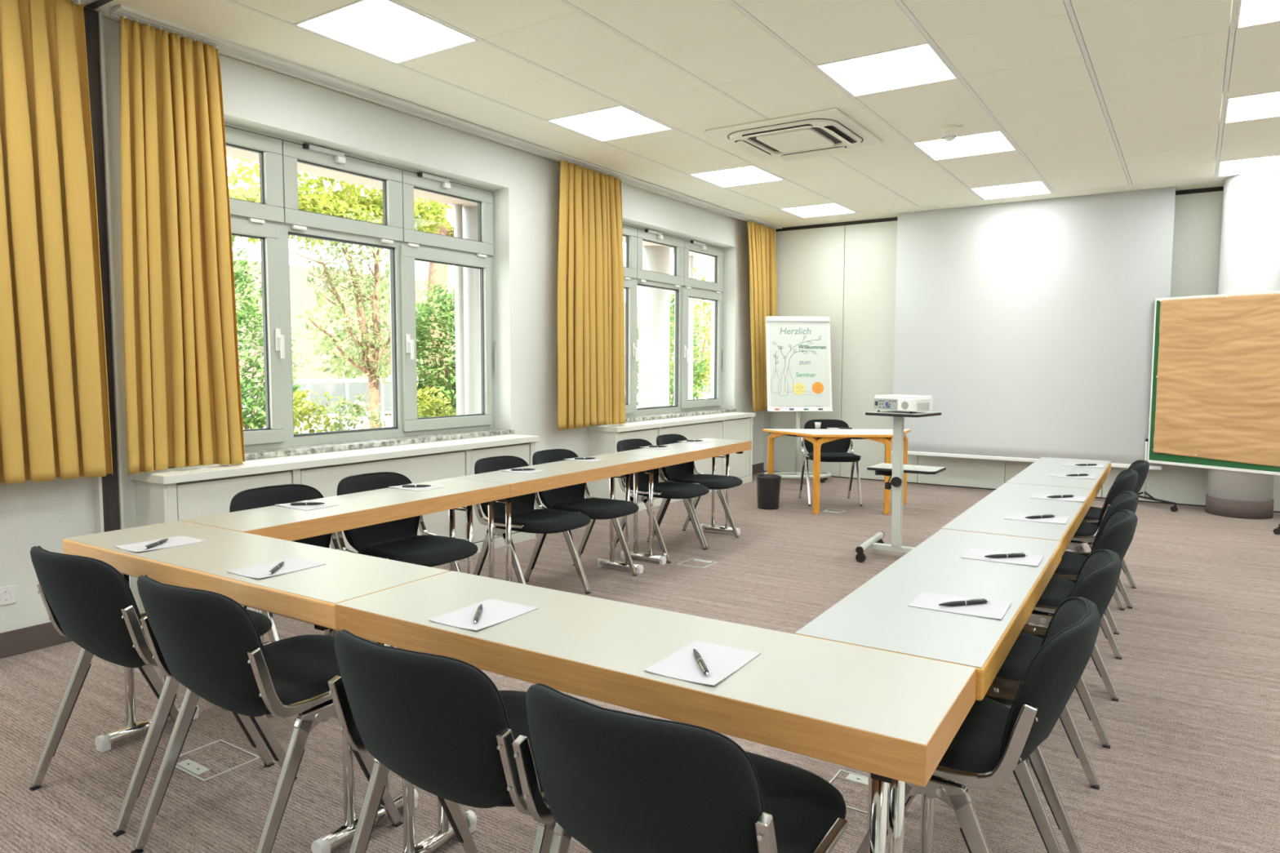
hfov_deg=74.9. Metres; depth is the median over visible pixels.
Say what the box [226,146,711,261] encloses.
trim
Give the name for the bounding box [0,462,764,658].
baseboard
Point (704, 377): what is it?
bush
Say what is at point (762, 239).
curtain
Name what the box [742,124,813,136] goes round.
outlet
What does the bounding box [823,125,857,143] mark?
outlet
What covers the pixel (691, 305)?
downpipe
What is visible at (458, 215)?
downpipe
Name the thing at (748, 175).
recessed light
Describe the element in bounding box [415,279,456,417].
tree
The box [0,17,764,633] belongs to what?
wall
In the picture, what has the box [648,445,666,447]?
ballpoint pen
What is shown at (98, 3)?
trim
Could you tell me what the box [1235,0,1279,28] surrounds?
recessed light
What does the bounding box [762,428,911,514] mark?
table
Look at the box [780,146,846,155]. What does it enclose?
outlet
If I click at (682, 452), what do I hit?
conference table
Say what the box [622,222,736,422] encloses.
window
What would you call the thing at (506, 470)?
notepad
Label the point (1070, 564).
chair
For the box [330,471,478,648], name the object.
chair
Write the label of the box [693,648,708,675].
ballpoint pen
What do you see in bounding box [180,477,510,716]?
conference table
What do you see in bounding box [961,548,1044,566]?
notepad
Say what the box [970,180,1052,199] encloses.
recessed light
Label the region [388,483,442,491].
notepad
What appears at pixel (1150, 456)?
pinboard
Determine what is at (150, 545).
ballpoint pen
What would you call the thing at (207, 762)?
floor hatch
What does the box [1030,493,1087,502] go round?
notepad
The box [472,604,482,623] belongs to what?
ballpoint pen
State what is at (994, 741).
chair
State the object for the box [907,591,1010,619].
notepad
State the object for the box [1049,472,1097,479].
notepad
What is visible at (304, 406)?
shrub
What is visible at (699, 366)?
bush
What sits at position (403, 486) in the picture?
ballpoint pen
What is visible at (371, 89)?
trim
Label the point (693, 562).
box
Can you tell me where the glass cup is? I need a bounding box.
[814,422,821,428]
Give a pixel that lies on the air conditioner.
(830, 131)
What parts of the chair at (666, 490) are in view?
leg, backrest, frame, leg, leg, frame, seat, leg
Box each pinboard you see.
[1137,290,1279,534]
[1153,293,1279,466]
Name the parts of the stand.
clamp knob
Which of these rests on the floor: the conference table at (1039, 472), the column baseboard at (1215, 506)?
the conference table at (1039, 472)
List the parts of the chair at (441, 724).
frame, leg, backrest, leg, seat, frame, leg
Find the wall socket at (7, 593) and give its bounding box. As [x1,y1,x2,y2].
[0,584,17,605]
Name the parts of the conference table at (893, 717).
leg, leg, leg, leg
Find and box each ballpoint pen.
[144,538,168,549]
[268,561,284,574]
[288,502,324,505]
[400,484,431,487]
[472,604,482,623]
[509,468,534,471]
[573,457,595,459]
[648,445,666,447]
[686,440,702,441]
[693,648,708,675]
[938,598,990,606]
[984,552,1027,558]
[1025,514,1056,518]
[1046,494,1075,497]
[1066,473,1089,475]
[1075,463,1097,466]
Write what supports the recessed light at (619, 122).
in the ceiling
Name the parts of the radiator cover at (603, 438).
panel, panel, panel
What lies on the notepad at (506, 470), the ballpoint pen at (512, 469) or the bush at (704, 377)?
the ballpoint pen at (512, 469)
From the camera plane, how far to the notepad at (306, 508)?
3.40 m
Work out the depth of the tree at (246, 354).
20.31 m
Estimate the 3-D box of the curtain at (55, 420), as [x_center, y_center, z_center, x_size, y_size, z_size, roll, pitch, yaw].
[-2.834,-0.785,3.214,0.120,2.115,1.443,3,5,33]
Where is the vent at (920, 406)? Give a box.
[916,402,929,409]
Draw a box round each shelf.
[865,412,941,417]
[866,467,946,474]
[867,462,945,471]
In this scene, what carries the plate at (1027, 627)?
attached to the chair at (1099, 576)
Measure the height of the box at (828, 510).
0.004 m
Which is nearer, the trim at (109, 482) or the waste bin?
the trim at (109, 482)
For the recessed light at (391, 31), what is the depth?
4.05 m
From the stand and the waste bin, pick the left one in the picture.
the waste bin
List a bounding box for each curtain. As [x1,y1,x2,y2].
[0,0,112,484]
[120,13,244,474]
[557,158,625,430]
[746,219,777,411]
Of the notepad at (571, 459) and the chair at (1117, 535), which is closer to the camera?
the chair at (1117, 535)
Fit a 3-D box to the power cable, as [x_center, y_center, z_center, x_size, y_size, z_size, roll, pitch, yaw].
[1.686,0.363,5.762,0.131,0.132,0.111,3,5,33]
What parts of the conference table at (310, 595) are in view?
leg, leg, leg, leg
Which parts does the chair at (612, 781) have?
frame, leg, backrest, seat, frame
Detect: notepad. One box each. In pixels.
[114,535,204,551]
[227,557,325,578]
[275,500,337,511]
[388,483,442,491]
[428,598,537,631]
[500,467,546,473]
[563,457,604,462]
[639,445,674,448]
[644,640,760,685]
[677,440,709,443]
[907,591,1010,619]
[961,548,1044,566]
[1004,512,1069,524]
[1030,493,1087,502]
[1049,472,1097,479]
[1062,462,1105,467]
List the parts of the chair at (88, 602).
leg, backrest, frame, frame, leg, leg, seat, leg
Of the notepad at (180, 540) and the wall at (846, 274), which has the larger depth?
the wall at (846, 274)
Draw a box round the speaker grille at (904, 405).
[901,401,908,409]
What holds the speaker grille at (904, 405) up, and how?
attached to the projector
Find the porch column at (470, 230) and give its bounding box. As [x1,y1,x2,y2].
[462,205,480,414]
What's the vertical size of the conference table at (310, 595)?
0.715 m
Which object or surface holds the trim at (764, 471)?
attached to the wall at (846, 274)
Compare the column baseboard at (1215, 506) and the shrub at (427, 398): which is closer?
the column baseboard at (1215, 506)
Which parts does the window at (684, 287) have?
sash, sash, handle, sash, head rail, frame, sill, handle, sash, sash, lever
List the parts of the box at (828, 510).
carpet lid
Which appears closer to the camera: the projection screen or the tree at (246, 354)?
the projection screen
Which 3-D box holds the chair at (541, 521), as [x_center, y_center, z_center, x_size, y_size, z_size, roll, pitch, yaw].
[-0.601,0.570,4.634,0.621,0.769,0.502,3,5,33]
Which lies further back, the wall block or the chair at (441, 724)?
the wall block
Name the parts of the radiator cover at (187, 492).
panel, panel, panel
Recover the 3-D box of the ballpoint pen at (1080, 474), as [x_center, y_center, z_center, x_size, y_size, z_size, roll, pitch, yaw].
[2.310,0.256,4.411,0.142,0.012,0.012,-1,4,-13]
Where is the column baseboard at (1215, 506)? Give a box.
[1204,493,1274,519]
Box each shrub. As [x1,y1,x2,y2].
[264,388,340,434]
[320,393,390,431]
[387,382,456,417]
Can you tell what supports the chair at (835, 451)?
on the floor
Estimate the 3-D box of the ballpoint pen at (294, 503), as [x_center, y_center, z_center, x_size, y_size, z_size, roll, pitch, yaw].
[-1.369,0.317,3.433,0.142,0.012,0.012,-1,4,-10]
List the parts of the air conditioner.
grille plate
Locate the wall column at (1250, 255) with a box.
[1207,170,1279,502]
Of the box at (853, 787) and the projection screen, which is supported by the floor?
the box at (853, 787)
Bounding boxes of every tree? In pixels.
[226,156,453,398]
[234,271,330,426]
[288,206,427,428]
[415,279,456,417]
[449,323,455,360]
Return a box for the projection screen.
[891,186,1175,470]
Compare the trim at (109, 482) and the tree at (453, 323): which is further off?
the tree at (453, 323)
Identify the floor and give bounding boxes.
[0,471,1279,852]
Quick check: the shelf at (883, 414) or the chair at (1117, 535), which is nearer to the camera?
the chair at (1117, 535)
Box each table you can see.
[62,520,449,852]
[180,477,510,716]
[335,570,976,852]
[452,453,657,582]
[608,438,751,564]
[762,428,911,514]
[794,528,1062,852]
[941,483,1093,627]
[1005,457,1111,544]
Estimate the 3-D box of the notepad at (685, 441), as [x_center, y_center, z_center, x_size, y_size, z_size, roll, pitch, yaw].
[0.412,0.113,6.331,0.210,0.005,0.148,3,5,33]
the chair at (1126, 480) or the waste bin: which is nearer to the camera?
the chair at (1126, 480)
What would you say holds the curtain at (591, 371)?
hanging from the rail at (226, 46)
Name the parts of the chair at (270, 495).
leg, backrest, leg, frame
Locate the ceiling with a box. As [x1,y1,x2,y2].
[80,0,1279,227]
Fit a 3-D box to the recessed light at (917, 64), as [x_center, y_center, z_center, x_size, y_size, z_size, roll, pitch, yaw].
[1.369,-1.965,4.610,0.601,0.023,0.621,3,5,33]
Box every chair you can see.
[29,546,274,836]
[130,574,402,852]
[229,484,390,646]
[328,629,593,852]
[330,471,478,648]
[473,455,591,594]
[511,683,848,852]
[524,448,639,593]
[608,438,709,563]
[653,434,742,549]
[798,419,862,506]
[856,596,1100,852]
[904,549,1122,852]
[1026,509,1137,748]
[1052,491,1138,691]
[1066,469,1138,635]
[1082,460,1149,608]
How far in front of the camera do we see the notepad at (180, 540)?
2.69 m
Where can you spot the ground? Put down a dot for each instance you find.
(388, 422)
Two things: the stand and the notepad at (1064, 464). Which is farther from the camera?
the stand
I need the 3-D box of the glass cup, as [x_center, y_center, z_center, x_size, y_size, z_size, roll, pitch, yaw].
[1.672,-0.010,7.861,0.062,0.058,0.062,3,5,33]
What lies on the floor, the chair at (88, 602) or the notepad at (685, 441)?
the chair at (88, 602)
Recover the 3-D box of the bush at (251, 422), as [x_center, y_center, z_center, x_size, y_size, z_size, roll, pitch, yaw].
[-4.911,-0.716,10.144,1.586,3.111,1.678,-1,4,-17]
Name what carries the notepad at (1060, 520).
on the conference table at (987, 516)
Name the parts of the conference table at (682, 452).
leg, leg, leg, leg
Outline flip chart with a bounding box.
[764,315,832,483]
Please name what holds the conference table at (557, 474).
on the floor
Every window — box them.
[168,122,515,467]
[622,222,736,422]
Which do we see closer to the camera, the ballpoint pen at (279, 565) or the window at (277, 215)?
the ballpoint pen at (279, 565)
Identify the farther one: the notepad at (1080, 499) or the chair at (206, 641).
the notepad at (1080, 499)
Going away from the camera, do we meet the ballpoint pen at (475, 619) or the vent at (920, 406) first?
the ballpoint pen at (475, 619)
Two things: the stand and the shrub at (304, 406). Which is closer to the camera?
the stand
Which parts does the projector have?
connector panel, lid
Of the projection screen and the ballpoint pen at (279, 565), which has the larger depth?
the projection screen
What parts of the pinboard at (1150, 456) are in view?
post, felt panel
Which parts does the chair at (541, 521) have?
leg, frame, backrest, leg, leg, seat, frame, leg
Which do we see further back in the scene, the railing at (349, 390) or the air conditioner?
the railing at (349, 390)
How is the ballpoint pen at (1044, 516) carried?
on the notepad at (1060, 520)
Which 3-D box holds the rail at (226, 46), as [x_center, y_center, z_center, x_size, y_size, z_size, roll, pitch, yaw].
[-0.381,-2.115,6.838,0.107,0.026,7.287,3,5,33]
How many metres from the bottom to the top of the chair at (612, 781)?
0.769 m
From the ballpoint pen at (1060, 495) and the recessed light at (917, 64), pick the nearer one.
the ballpoint pen at (1060, 495)
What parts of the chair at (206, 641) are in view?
leg, backrest, frame, leg, leg, frame, seat, leg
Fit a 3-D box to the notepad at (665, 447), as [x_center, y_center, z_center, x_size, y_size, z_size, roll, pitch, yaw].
[0.124,0.146,5.878,0.210,0.005,0.148,3,5,33]
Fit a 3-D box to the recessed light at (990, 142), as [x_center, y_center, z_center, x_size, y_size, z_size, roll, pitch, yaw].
[2.403,-2.078,6.170,0.601,0.023,0.621,3,5,33]
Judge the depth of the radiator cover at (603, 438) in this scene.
8.12 m
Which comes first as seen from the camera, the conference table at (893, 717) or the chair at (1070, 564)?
the conference table at (893, 717)
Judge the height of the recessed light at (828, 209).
0.023 m
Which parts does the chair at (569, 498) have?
frame, backrest, leg, leg, seat, frame, leg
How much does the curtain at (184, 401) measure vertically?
2.116 m
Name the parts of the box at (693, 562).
carpet lid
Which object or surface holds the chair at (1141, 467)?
on the floor
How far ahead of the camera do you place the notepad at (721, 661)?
1.63 m
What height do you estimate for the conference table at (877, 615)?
0.715 m
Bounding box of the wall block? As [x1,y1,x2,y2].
[233,258,711,386]
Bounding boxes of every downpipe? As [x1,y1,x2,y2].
[453,204,465,415]
[688,255,693,399]
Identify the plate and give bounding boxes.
[986,682,1020,696]
[1022,624,1049,632]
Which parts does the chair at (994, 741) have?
leg, leg, seat, frame, frame, leg, backrest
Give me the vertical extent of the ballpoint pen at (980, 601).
0.012 m
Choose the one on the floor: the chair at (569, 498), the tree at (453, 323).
the chair at (569, 498)
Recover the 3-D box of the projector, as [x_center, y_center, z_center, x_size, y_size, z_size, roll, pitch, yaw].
[1.757,-0.151,5.569,0.266,0.112,0.312,-4,6,-41]
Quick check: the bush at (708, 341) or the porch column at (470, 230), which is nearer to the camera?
the porch column at (470, 230)
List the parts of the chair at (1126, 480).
seat, frame, frame, leg, leg, backrest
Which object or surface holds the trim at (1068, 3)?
attached to the ceiling
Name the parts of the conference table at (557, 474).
leg, leg, leg, leg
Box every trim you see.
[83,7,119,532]
[85,0,112,9]
[224,0,1239,217]
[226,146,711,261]
[371,88,743,214]
[764,471,1279,512]
[775,186,1223,231]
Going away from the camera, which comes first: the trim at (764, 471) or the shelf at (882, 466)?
the shelf at (882, 466)
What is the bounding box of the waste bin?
[755,474,781,510]
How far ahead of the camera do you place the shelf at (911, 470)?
5.60 m
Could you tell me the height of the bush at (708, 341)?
4.150 m
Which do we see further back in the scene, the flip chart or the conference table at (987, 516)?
the flip chart
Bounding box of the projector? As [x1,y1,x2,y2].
[873,394,933,413]
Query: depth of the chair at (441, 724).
1.58 m
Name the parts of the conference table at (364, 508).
leg, leg, leg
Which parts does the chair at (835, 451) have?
leg, frame, leg, backrest, seat, leg, frame, leg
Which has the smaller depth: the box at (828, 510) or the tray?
the box at (828, 510)
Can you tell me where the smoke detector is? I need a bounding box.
[942,124,964,141]
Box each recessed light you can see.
[293,0,478,63]
[546,105,672,142]
[688,164,783,187]
[780,202,856,217]
[815,41,958,97]
[912,129,1017,160]
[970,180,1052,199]
[1217,155,1279,176]
[1223,90,1279,123]
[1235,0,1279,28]
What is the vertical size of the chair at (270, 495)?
0.769 m
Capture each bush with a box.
[231,235,304,432]
[636,292,708,407]
[669,266,711,399]
[705,333,711,393]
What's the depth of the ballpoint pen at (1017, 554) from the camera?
2.53 m
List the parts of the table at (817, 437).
leg, leg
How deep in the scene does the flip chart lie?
9.29 m
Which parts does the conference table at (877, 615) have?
leg, leg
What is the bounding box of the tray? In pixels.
[768,409,832,411]
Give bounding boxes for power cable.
[875,470,892,490]
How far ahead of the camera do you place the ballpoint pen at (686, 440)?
6.33 m
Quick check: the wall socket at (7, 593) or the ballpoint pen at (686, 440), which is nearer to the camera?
the wall socket at (7, 593)
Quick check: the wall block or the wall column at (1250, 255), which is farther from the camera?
the wall block
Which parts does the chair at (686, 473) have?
leg, backrest, frame, leg, frame, leg, seat, leg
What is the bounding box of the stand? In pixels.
[855,410,946,562]
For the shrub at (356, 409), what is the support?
on the ground
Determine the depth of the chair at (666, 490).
5.71 m
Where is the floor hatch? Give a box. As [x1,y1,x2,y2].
[175,739,260,782]
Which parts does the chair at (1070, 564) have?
frame, seat, frame, leg, backrest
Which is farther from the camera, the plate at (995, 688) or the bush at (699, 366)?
the bush at (699, 366)
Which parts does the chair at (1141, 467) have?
frame, seat, leg, leg, backrest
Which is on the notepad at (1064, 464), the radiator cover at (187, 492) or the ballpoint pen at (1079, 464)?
the ballpoint pen at (1079, 464)
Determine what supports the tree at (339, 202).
on the ground
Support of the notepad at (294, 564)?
on the conference table at (310, 595)
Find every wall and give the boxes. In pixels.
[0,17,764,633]
[763,191,1279,511]
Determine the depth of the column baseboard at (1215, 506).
7.15 m
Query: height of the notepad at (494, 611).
0.005 m
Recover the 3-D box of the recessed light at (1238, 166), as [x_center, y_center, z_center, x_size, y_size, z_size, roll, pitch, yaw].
[5.001,-2.109,6.699,0.601,0.023,0.621,3,5,33]
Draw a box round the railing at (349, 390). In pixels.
[241,377,426,433]
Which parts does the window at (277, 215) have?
sash, sash, handle, sill, sash, head rail, frame, handle, sash, sash, lever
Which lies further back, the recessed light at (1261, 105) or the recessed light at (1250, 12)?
the recessed light at (1261, 105)
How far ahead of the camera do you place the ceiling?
4.74 m
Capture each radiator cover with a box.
[130,434,538,613]
[588,412,755,511]
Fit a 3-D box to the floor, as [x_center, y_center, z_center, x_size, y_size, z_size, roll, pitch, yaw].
[1.177,1.140,2.907,8.100,0.100,13.142,3,5,33]
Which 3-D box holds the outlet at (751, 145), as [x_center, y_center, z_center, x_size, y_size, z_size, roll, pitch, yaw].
[0.829,-2.027,6.086,0.072,0.001,0.510,3,5,33]
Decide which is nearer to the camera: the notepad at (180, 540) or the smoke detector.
the notepad at (180, 540)
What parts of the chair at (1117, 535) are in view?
frame, seat, frame, leg, leg, backrest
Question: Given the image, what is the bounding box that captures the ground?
[243,386,710,433]
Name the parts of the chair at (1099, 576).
leg, frame, seat, frame, leg, leg, backrest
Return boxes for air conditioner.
[704,107,883,160]
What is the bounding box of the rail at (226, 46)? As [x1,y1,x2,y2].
[109,4,782,229]
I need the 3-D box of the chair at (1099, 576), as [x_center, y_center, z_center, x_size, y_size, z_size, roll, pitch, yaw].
[1.062,0.735,2.490,0.621,0.769,0.502,3,5,33]
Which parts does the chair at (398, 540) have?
leg, frame, backrest, seat, frame, leg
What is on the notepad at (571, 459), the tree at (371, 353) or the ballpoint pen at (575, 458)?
the ballpoint pen at (575, 458)
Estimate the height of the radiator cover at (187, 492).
0.768 m
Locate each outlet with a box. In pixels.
[733,139,770,154]
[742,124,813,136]
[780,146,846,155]
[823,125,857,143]
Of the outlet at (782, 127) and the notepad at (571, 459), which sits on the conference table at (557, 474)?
the notepad at (571, 459)
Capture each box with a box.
[676,558,717,568]
[822,508,845,513]
[828,768,888,813]
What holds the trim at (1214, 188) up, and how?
attached to the wall at (846, 274)

